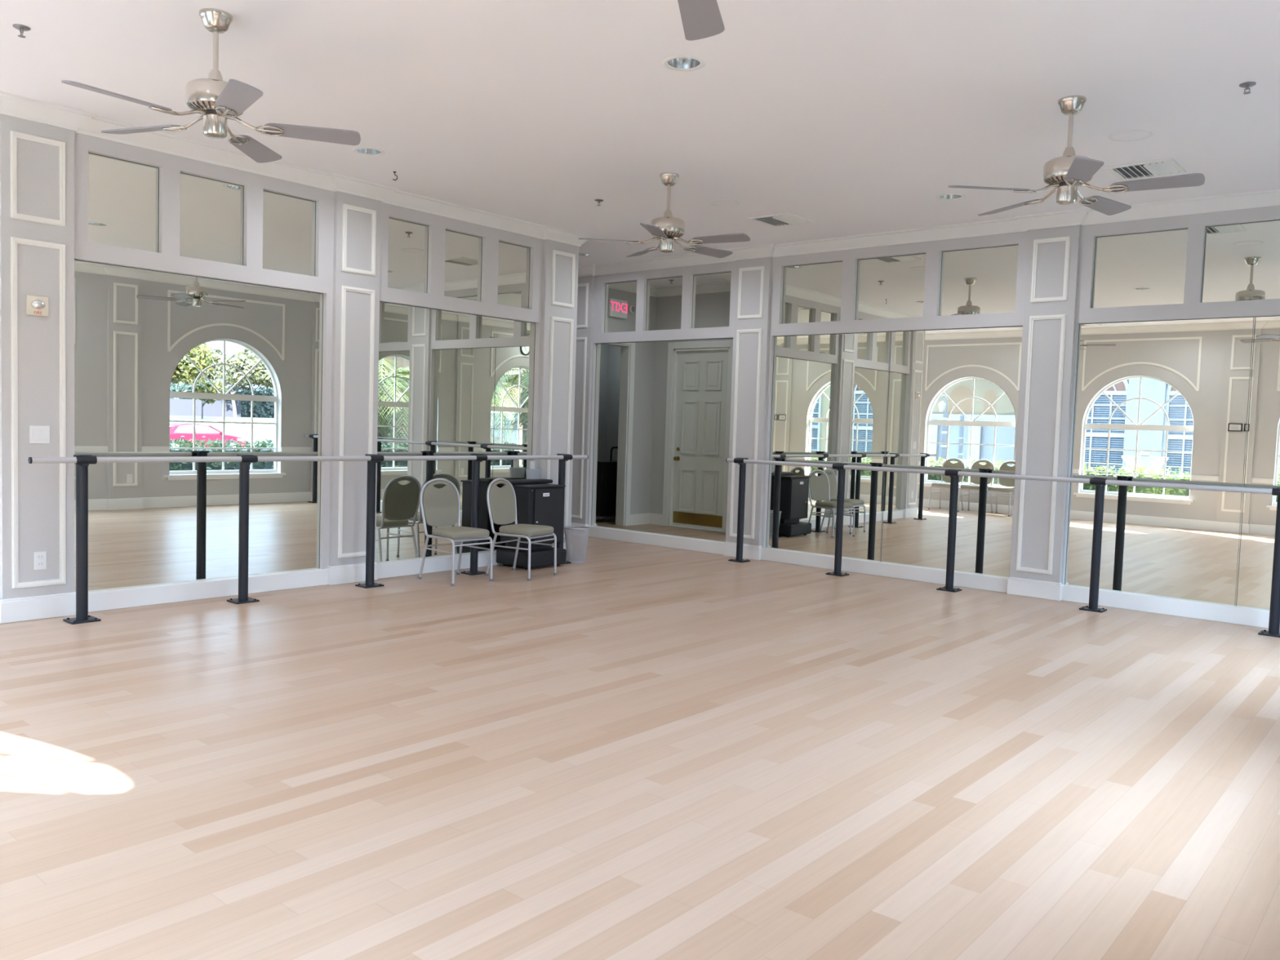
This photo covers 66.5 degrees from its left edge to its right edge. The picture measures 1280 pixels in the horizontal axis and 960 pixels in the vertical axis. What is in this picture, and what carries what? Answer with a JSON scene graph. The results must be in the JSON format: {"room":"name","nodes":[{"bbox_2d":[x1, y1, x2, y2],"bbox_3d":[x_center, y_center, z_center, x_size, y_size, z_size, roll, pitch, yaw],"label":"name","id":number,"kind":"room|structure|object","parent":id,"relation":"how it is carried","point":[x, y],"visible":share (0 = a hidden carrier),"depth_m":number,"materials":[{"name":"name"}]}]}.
{"room":"exercise studio","nodes":[
{"label":"exercise studio","id":0,"kind":"room"},
{"bbox_2d":[0,534,1279,959],"bbox_3d":[-1.492,0.942,6.790,13.050,0.001,9.250,5,4,40],"label":"floor","id":1,"kind":"structure","parent":0,"point":[632,751],"depth_m":3.82,"materials":[{"name":"brown wood"}]},
{"bbox_2d":[27,453,588,624],"bbox_3d":[-2.173,0.326,7.854,0.159,1.067,4.902,5,4,40],"label":"ballet barre","id":2,"kind":"object","parent":1,"relation":"on","point":[82,462],"visible":0.88,"depth_m":7.04,"materials":[{"name":"grey metal"}]},
{"bbox_2d":[417,478,493,586],"bbox_3d":[-1.573,0.426,8.318,0.516,0.855,0.434,5,4,41],"label":"banquet chair","id":3,"kind":"object","parent":1,"relation":"on","point":[440,507],"visible":1,"depth_m":8.33,"materials":[{"name":"silver metal"}]},
{"bbox_2d":[484,477,556,581],"bbox_3d":[-1.059,0.422,8.682,0.516,0.855,0.434,4,4,28],"label":"banquet chair","id":4,"kind":"object","parent":1,"relation":"on","point":[501,502],"visible":1,"depth_m":8.67,"materials":[{"name":"silver metal"}]},
{"bbox_2d":[496,483,566,569],"bbox_3d":[-1.024,0.430,9.276,0.450,0.775,0.510,5,4,40],"label":"cabinet","id":5,"kind":"object","parent":1,"relation":"on","point":[540,504],"visible":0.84,"depth_m":9.13,"materials":[{"name":"black laminate"}]},
{"bbox_2d":[499,478,552,484],"bbox_3d":[-1.100,0.015,9.375,0.185,0.036,0.570,5,4,40],"label":"equipment case","id":6,"kind":"object","parent":5,"relation":"on","point":[535,481],"visible":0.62,"depth_m":9.32,"materials":[{"name":"black"}]},
{"bbox_2d":[528,461,535,478],"bbox_3d":[-1.034,-0.097,9.500,0.094,0.175,0.209,5,4,40],"label":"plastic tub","id":7,"kind":"object","parent":6,"relation":"on","point":[532,464],"visible":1,"depth_m":9.46,"materials":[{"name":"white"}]},
{"bbox_2d":[564,525,589,563],"bbox_3d":[-0.628,0.638,9.628,0.258,0.346,0.258,5,4,40],"label":"waste bin","id":8,"kind":"object","parent":1,"relation":"on","point":[570,557],"visible":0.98,"depth_m":9.56,"materials":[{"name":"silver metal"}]},
{"bbox_2d":[725,457,1279,637],"bbox_3d":[3.093,0.469,8.298,5.727,1.067,0.159,5,4,40],"label":"ballet barre","id":9,"kind":"object","parent":1,"relation":"on","point":[1100,483],"visible":1,"depth_m":8.17,"materials":[{"name":"grey metal"}]},
{"bbox_2d":[0,0,1279,266],"bbox_3d":[-1.370,-2.300,6.592,13.100,0.001,9.250,5,4,40],"label":"ceiling","id":10,"kind":"structure","parent":0,"point":[848,117],"depth_m":5.54,"materials":[{"name":"white paint"}]},
{"bbox_2d":[12,23,31,37],"bbox_3d":[-3.083,-2.235,4.867,0.076,0.046,0.076,5,4,40],"label":"sprinkler head","id":11,"kind":"object","parent":10,"relation":"attached to","point":[21,28],"visible":1,"depth_m":4.86},
{"bbox_2d":[61,8,360,163],"bbox_3d":[-1.974,-1.924,4.670,1.234,0.574,1.290,1,3,-17],"label":"ceiling fan","id":12,"kind":"object","parent":10,"relation":"hanging from","point":[218,100],"visible":1,"depth_m":4.62,"materials":[{"name":"silver metal"}]},
{"bbox_2d":[352,146,385,155],"bbox_3d":[-1.923,-2.399,6.938,0.226,0.135,0.226,5,4,40],"label":"recessed light","id":13,"kind":"object","parent":10,"relation":"in","point":[369,151],"visible":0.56,"depth_m":7.00,"materials":[{"name":"white metal"}]},
{"bbox_2d":[578,253,592,256],"bbox_3d":[-0.638,-2.580,10.899,0.226,0.135,0.226,5,4,40],"label":"recessed light","id":14,"kind":"object","parent":10,"relation":"in","point":[580,254],"visible":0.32,"depth_m":10.97,"materials":[{"name":"white metal"}]},
{"bbox_2d":[594,199,603,205],"bbox_3d":[-0.346,-2.335,8.223,0.076,0.046,0.076,5,4,40],"label":"sprinkler head","id":15,"kind":"object","parent":10,"relation":"attached to","point":[596,200],"visible":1,"depth_m":8.21},
{"bbox_2d":[577,172,750,257],"bbox_3d":[0.191,-2.007,7.395,1.290,0.574,1.234,0,3,-24],"label":"ceiling fan","id":16,"kind":"object","parent":10,"relation":"hanging from","point":[668,228],"visible":1,"depth_m":7.28,"materials":[{"name":"grey metal"}]},
{"bbox_2d":[662,54,705,71],"bbox_3d":[0.230,-2.226,5.063,0.226,0.135,0.226,5,4,40],"label":"recessed light","id":17,"kind":"object","parent":10,"relation":"in","point":[678,62],"visible":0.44,"depth_m":5.13,"materials":[{"name":"white metal"}]},
{"bbox_2d":[677,0,724,40],"bbox_3d":[0.180,-1.750,2.788,1.234,0.574,1.290,1,3,-9],"label":"ceiling fan","id":18,"kind":"object","parent":10,"relation":"hanging from","point":[700,19],"visible":1,"depth_m":3.29,"materials":[{"name":"grey"}]},
{"bbox_2d":[747,212,813,226],"bbox_3d":[1.258,-2.326,8.746,0.420,0.024,0.420,5,4,40],"label":"ceiling vent","id":19,"kind":"object","parent":10,"relation":"in","point":[786,218],"visible":1,"depth_m":8.71,"materials":[{"name":"white metal"}]},
{"bbox_2d":[936,193,965,199],"bbox_3d":[2.461,-2.303,7.719,0.226,0.135,0.226,5,4,40],"label":"recessed light","id":20,"kind":"object","parent":10,"relation":"in","point":[946,196],"visible":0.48,"depth_m":7.78,"materials":[{"name":"white metal"}]},
{"bbox_2d":[947,95,1204,215],"bbox_3d":[2.435,-1.829,5.480,1.234,0.574,1.290,-1,4,-39],"label":"ceiling fan","id":21,"kind":"object","parent":10,"relation":"hanging from","point":[1067,172],"visible":1,"depth_m":5.38,"materials":[{"name":"grey metal"}]},
{"bbox_2d":[1108,128,1154,142],"bbox_3d":[3.031,-2.125,6.026,0.252,0.006,0.252,5,4,40],"label":"ceiling speaker","id":22,"kind":"object","parent":10,"relation":"attached to","point":[1134,135],"visible":1,"depth_m":6.02,"materials":[{"name":"white plastic"}]},
{"bbox_2d":[1111,130,1150,140],"bbox_3d":[3.031,-2.125,6.026,0.212,0.001,0.212,5,4,40],"label":"grille","id":23,"kind":"object","parent":22,"relation":"attached to","point":[1134,135],"depth_m":6.02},
{"bbox_2d":[1104,157,1186,181],"bbox_3d":[3.505,-2.144,6.766,0.420,0.024,0.420,5,4,40],"label":"ceiling vent","id":24,"kind":"object","parent":10,"relation":"in","point":[1166,166],"visible":1,"depth_m":6.75,"materials":[{"name":"white metal"}]},
{"bbox_2d":[1239,81,1256,94],"bbox_3d":[3.180,-2.049,5.112,0.076,0.046,0.076,5,4,40],"label":"sprinkler head","id":25,"kind":"object","parent":10,"relation":"attached to","point":[1246,85],"visible":1,"depth_m":5.10},
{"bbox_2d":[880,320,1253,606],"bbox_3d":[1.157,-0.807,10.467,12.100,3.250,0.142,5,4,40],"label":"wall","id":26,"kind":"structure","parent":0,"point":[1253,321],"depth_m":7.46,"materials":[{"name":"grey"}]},
{"bbox_2d":[571,275,595,524],"bbox_3d":[-0.754,-0.920,11.930,0.430,3.190,0.117,5,4,40],"label":"trim","id":27,"kind":"structure","parent":26,"relation":"attached to","point":[585,296],"depth_m":11.82,"materials":[{"name":"grey paint"}]},
{"bbox_2d":[604,280,636,333],"bbox_3d":[-0.214,-2.035,11.502,0.548,0.604,0.006,5,4,40],"label":"mirror","id":28,"kind":"object","parent":26,"relation":"attached to","point":[620,298],"visible":1,"depth_m":11.51,"materials":[{"name":"silver metal"}]},
{"bbox_2d":[0,91,1279,276],"bbox_3d":[-1.114,-2.228,6.436,12.100,0.110,8.942,5,4,40],"label":"trim","id":29,"kind":"structure","parent":26,"relation":"attached to","point":[11,104],"depth_m":7.98,"materials":[{"name":"white wood"}]},
{"bbox_2d":[587,261,736,525],"bbox_3d":[0.226,-0.938,11.135,2.086,3.124,0.068,5,4,40],"label":"trim","id":30,"kind":"structure","parent":26,"relation":"attached to","point":[686,332],"depth_m":11.21,"materials":[{"name":"grey paint"}]},
{"bbox_2d":[591,337,733,542],"bbox_3d":[0.220,-0.484,11.175,2.060,2.215,0.006,5,4,40],"label":"wall mirror","id":31,"kind":"object","parent":26,"relation":"attached to","point":[662,409],"visible":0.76,"depth_m":11.13,"materials":[{"name":"silver metal"}]},
{"bbox_2d":[645,275,682,330],"bbox_3d":[0.286,-1.996,11.075,0.569,0.604,0.006,5,4,40],"label":"mirror","id":32,"kind":"object","parent":26,"relation":"attached to","point":[664,295],"visible":1,"depth_m":11.08,"materials":[{"name":"silver metal"}]},
{"bbox_2d":[691,271,731,328],"bbox_3d":[0.790,-1.955,10.646,0.557,0.604,0.006,5,4,40],"label":"mirror","id":33,"kind":"object","parent":26,"relation":"attached to","point":[711,296],"visible":1,"depth_m":10.65,"materials":[{"name":"silver metal"}]},
{"bbox_2d":[725,257,772,545],"bbox_3d":[1.156,-0.768,10.302,0.426,3.190,0.117,5,4,40],"label":"trim","id":34,"kind":"structure","parent":26,"relation":"attached to","point":[753,289],"depth_m":10.24,"materials":[{"name":"grey paint"}]},
{"bbox_2d":[782,261,842,324],"bbox_3d":[1.740,-1.880,9.836,0.715,0.604,0.006,5,4,40],"label":"mirror","id":35,"kind":"object","parent":26,"relation":"attached to","point":[812,292],"visible":1,"depth_m":9.84,"materials":[{"name":"silver metal"}]},
{"bbox_2d":[765,331,890,561],"bbox_3d":[1.853,-0.355,9.784,1.307,2.215,0.006,5,4,40],"label":"wall mirror","id":36,"kind":"object","parent":26,"relation":"attached to","point":[829,397],"visible":1,"depth_m":9.76,"materials":[{"name":"silver metal"}]},
{"bbox_2d":[855,253,925,319],"bbox_3d":[2.386,-1.829,9.286,0.734,0.604,0.006,5,4,40],"label":"mirror","id":37,"kind":"object","parent":26,"relation":"attached to","point":[889,286],"visible":1,"depth_m":9.28,"materials":[{"name":"silver metal"}]},
{"bbox_2d":[760,231,1028,573],"bbox_3d":[2.334,-0.770,9.337,2.613,3.124,0.068,5,4,40],"label":"trim","id":38,"kind":"structure","parent":26,"relation":"attached to","point":[931,320],"depth_m":9.25,"materials":[{"name":"grey paint"}]},
{"bbox_2d":[570,522,1269,628],"bbox_3d":[2.201,0.836,9.452,8.600,0.150,0.112,5,4,40],"label":"baseboard","id":39,"kind":"structure","parent":26,"relation":"attached to","point":[1011,585],"depth_m":8.76,"materials":[{"name":"white"}]},
{"bbox_2d":[880,325,1022,577],"bbox_3d":[2.833,-0.277,8.948,1.266,2.215,0.006,5,4,40],"label":"wall mirror","id":40,"kind":"object","parent":26,"relation":"attached to","point":[953,395],"visible":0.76,"depth_m":8.92,"materials":[{"name":"silver metal"}]},
{"bbox_2d":[938,244,1018,315],"bbox_3d":[3.030,-1.777,8.736,0.723,0.604,0.006,5,4,40],"label":"mirror","id":41,"kind":"object","parent":26,"relation":"attached to","point":[983,280],"visible":1,"depth_m":8.73,"materials":[{"name":"silver metal"}]},
{"bbox_2d":[1009,224,1080,582],"bbox_3d":[3.460,-0.585,8.337,0.415,3.190,0.117,5,4,40],"label":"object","id":42,"kind":"structure","parent":26,"relation":"attached to","point":[1053,253],"depth_m":8.29,"materials":[{"name":"grey paint"}]},
{"bbox_2d":[1091,227,1188,307],"bbox_3d":[4.031,-1.698,7.883,0.704,0.604,0.006,5,4,40],"label":"mirror","id":43,"kind":"object","parent":26,"relation":"attached to","point":[1146,268],"visible":1,"depth_m":7.88,"materials":[{"name":"silver metal"}]},
{"bbox_2d":[1064,316,1253,605],"bbox_3d":[4.124,-0.174,7.847,1.259,2.215,0.006,5,4,40],"label":"wall mirror","id":44,"kind":"object","parent":26,"relation":"attached to","point":[1160,401],"visible":1,"depth_m":7.80,"materials":[{"name":"silver metal"}]},
{"bbox_2d":[1061,204,1279,584],"bbox_3d":[4.591,-0.591,7.413,2.500,3.124,0.068,5,4,40],"label":"trim","id":45,"kind":"structure","parent":26,"relation":"attached to","point":[1192,308],"depth_m":7.70,"materials":[{"name":"grey paint"}]},
{"bbox_2d":[1200,219,1279,302],"bbox_3d":[4.648,-1.649,7.357,0.722,0.604,0.006,5,4,40],"label":"mirror","id":46,"kind":"object","parent":26,"relation":"attached to","point":[1242,260],"visible":1,"depth_m":7.42,"materials":[{"name":"silver metal"}]},
{"bbox_2d":[1235,315,1279,610],"bbox_3d":[5.066,-0.099,7.044,1.213,2.215,0.006,5,4,40],"label":"wall mirror","id":47,"kind":"object","parent":26,"relation":"attached to","point":[1262,453],"visible":1,"depth_m":7.37,"materials":[{"name":"silver metal"}]},
{"bbox_3d":[-2.440,-0.789,8.080,0.130,3.250,5.065,5,4,40],"label":"wall","id":48,"kind":"structure","parent":0,"visible":0},
{"bbox_2d":[0,113,74,599],"bbox_3d":[-3.850,-0.700,6.228,0.117,3.190,0.415,5,4,40],"label":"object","id":49,"kind":"structure","parent":48,"relation":"attached to","point":[37,159],"depth_m":6.18,"materials":[{"name":"grey paint"}]},
{"bbox_2d":[26,294,48,316],"bbox_3d":[-3.792,-1.100,6.153,0.054,0.124,0.124,5,4,40],"label":"fire alarm strobe","id":50,"kind":"object","parent":48,"relation":"attached to","point":[37,305],"visible":1,"depth_m":6.14,"materials":[{"name":"beige plastic"}]},
{"bbox_2d":[29,425,49,443],"bbox_3d":[-3.826,-0.290,6.223,0.010,0.112,0.116,5,4,40],"label":"light switch","id":51,"kind":"object","parent":48,"relation":"attached to","point":[37,433],"visible":1,"depth_m":6.22,"materials":[{"name":"white plastic"}]},
{"bbox_2d":[33,551,46,569],"bbox_3d":[-3.852,0.518,6.269,0.008,0.116,0.072,5,4,40],"label":"wall outlet","id":52,"kind":"object","parent":48,"relation":"attached to","point":[39,557],"visible":1,"depth_m":6.27,"materials":[{"name":"white plastic"}]},
{"bbox_2d":[37,554,43,559],"bbox_3d":[-3.849,0.494,6.266,0.003,0.030,0.034,5,4,40],"label":"socket","id":53,"kind":"object","parent":52,"relation":"attached to","point":[39,556],"depth_m":6.27,"materials":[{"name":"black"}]},
{"bbox_2d":[37,561,43,567],"bbox_3d":[-3.851,0.542,6.269,0.003,0.030,0.034,5,4,40],"label":"socket","id":54,"kind":"object","parent":52,"relation":"attached to","point":[40,564],"depth_m":6.27,"materials":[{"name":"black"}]},
{"bbox_2d":[88,152,159,252],"bbox_3d":[-3.499,-1.866,6.608,0.006,0.604,0.484,5,4,40],"label":"mirror","id":55,"kind":"object","parent":48,"relation":"attached to","point":[123,195],"visible":1,"depth_m":6.61,"materials":[{"name":"silver metal"}]},
{"bbox_2d":[74,259,323,591],"bbox_3d":[-3.160,-0.367,7.145,0.006,2.215,1.856,5,4,40],"label":"wall mirror","id":56,"kind":"object","parent":48,"relation":"attached to","point":[166,364],"visible":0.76,"depth_m":7.05,"materials":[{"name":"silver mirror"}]},
{"bbox_2d":[74,132,334,569],"bbox_3d":[-3.117,-0.820,7.126,0.068,3.124,1.907,5,4,40],"label":"trim","id":57,"kind":"structure","parent":48,"relation":"attached to","point":[167,259],"depth_m":7.13,"materials":[{"name":"grey paint"}]},
{"bbox_2d":[179,172,244,265],"bbox_3d":[-3.106,-1.879,7.067,0.006,0.604,0.504,5,4,40],"label":"mirror","id":58,"kind":"object","parent":48,"relation":"attached to","point":[211,211],"visible":1,"depth_m":7.07,"materials":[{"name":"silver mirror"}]},
{"bbox_2d":[0,542,572,623],"bbox_3d":[-2.387,0.766,8.079,0.112,0.150,5.097,5,4,40],"label":"baseboard","id":59,"kind":"structure","parent":48,"relation":"attached to","point":[43,606],"depth_m":7.17,"materials":[{"name":"white"}]},
{"bbox_2d":[262,190,315,276],"bbox_3d":[-2.713,-1.893,7.527,0.006,0.604,0.480,5,4,40],"label":"mirror","id":60,"kind":"object","parent":48,"relation":"attached to","point":[289,222],"visible":1,"depth_m":7.53,"materials":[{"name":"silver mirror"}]},
{"bbox_2d":[328,191,381,566],"bbox_3d":[-2.343,-0.750,7.991,0.117,3.190,0.411,5,4,40],"label":"trim","id":61,"kind":"structure","parent":48,"relation":"attached to","point":[357,219],"depth_m":7.94,"materials":[{"name":"grey paint"}]},
{"bbox_2d":[387,217,428,293],"bbox_3d":[-1.999,-1.917,8.363,0.006,0.604,0.456,5,4,40],"label":"mirror","id":62,"kind":"object","parent":48,"relation":"attached to","point":[408,242],"visible":1,"depth_m":8.37,"materials":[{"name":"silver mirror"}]},
{"bbox_2d":[375,301,535,563],"bbox_3d":[-1.646,-0.418,8.917,0.006,2.215,1.843,4,4,40],"label":"wall mirror","id":63,"kind":"object","parent":48,"relation":"attached to","point":[451,383],"visible":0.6,"depth_m":8.76,"materials":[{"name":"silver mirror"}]},
{"bbox_2d":[377,202,543,479],"bbox_3d":[-1.618,-0.870,8.880,0.068,3.124,1.886,5,4,40],"label":"trim","id":64,"kind":"structure","parent":48,"relation":"attached to","point":[434,298],"depth_m":8.91,"materials":[{"name":"grey paint"}]},
{"bbox_2d":[444,229,482,301],"bbox_3d":[-1.610,-1.930,8.817,0.006,0.604,0.473,5,4,40],"label":"mirror","id":65,"kind":"object","parent":48,"relation":"attached to","point":[463,251],"visible":1,"depth_m":8.83,"materials":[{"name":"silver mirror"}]},
{"bbox_2d":[497,240,530,308],"bbox_3d":[-1.214,-1.943,9.280,0.006,0.604,0.454,5,4,40],"label":"mirror","id":66,"kind":"object","parent":48,"relation":"attached to","point":[513,264],"visible":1,"depth_m":9.29,"materials":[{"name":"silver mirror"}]},
{"bbox_2d":[537,239,578,544],"bbox_3d":[-0.839,-0.801,9.750,0.117,3.190,0.446,5,4,40],"label":"trim","id":67,"kind":"structure","parent":48,"relation":"attached to","point":[561,260],"depth_m":9.69,"materials":[{"name":"grey paint"}]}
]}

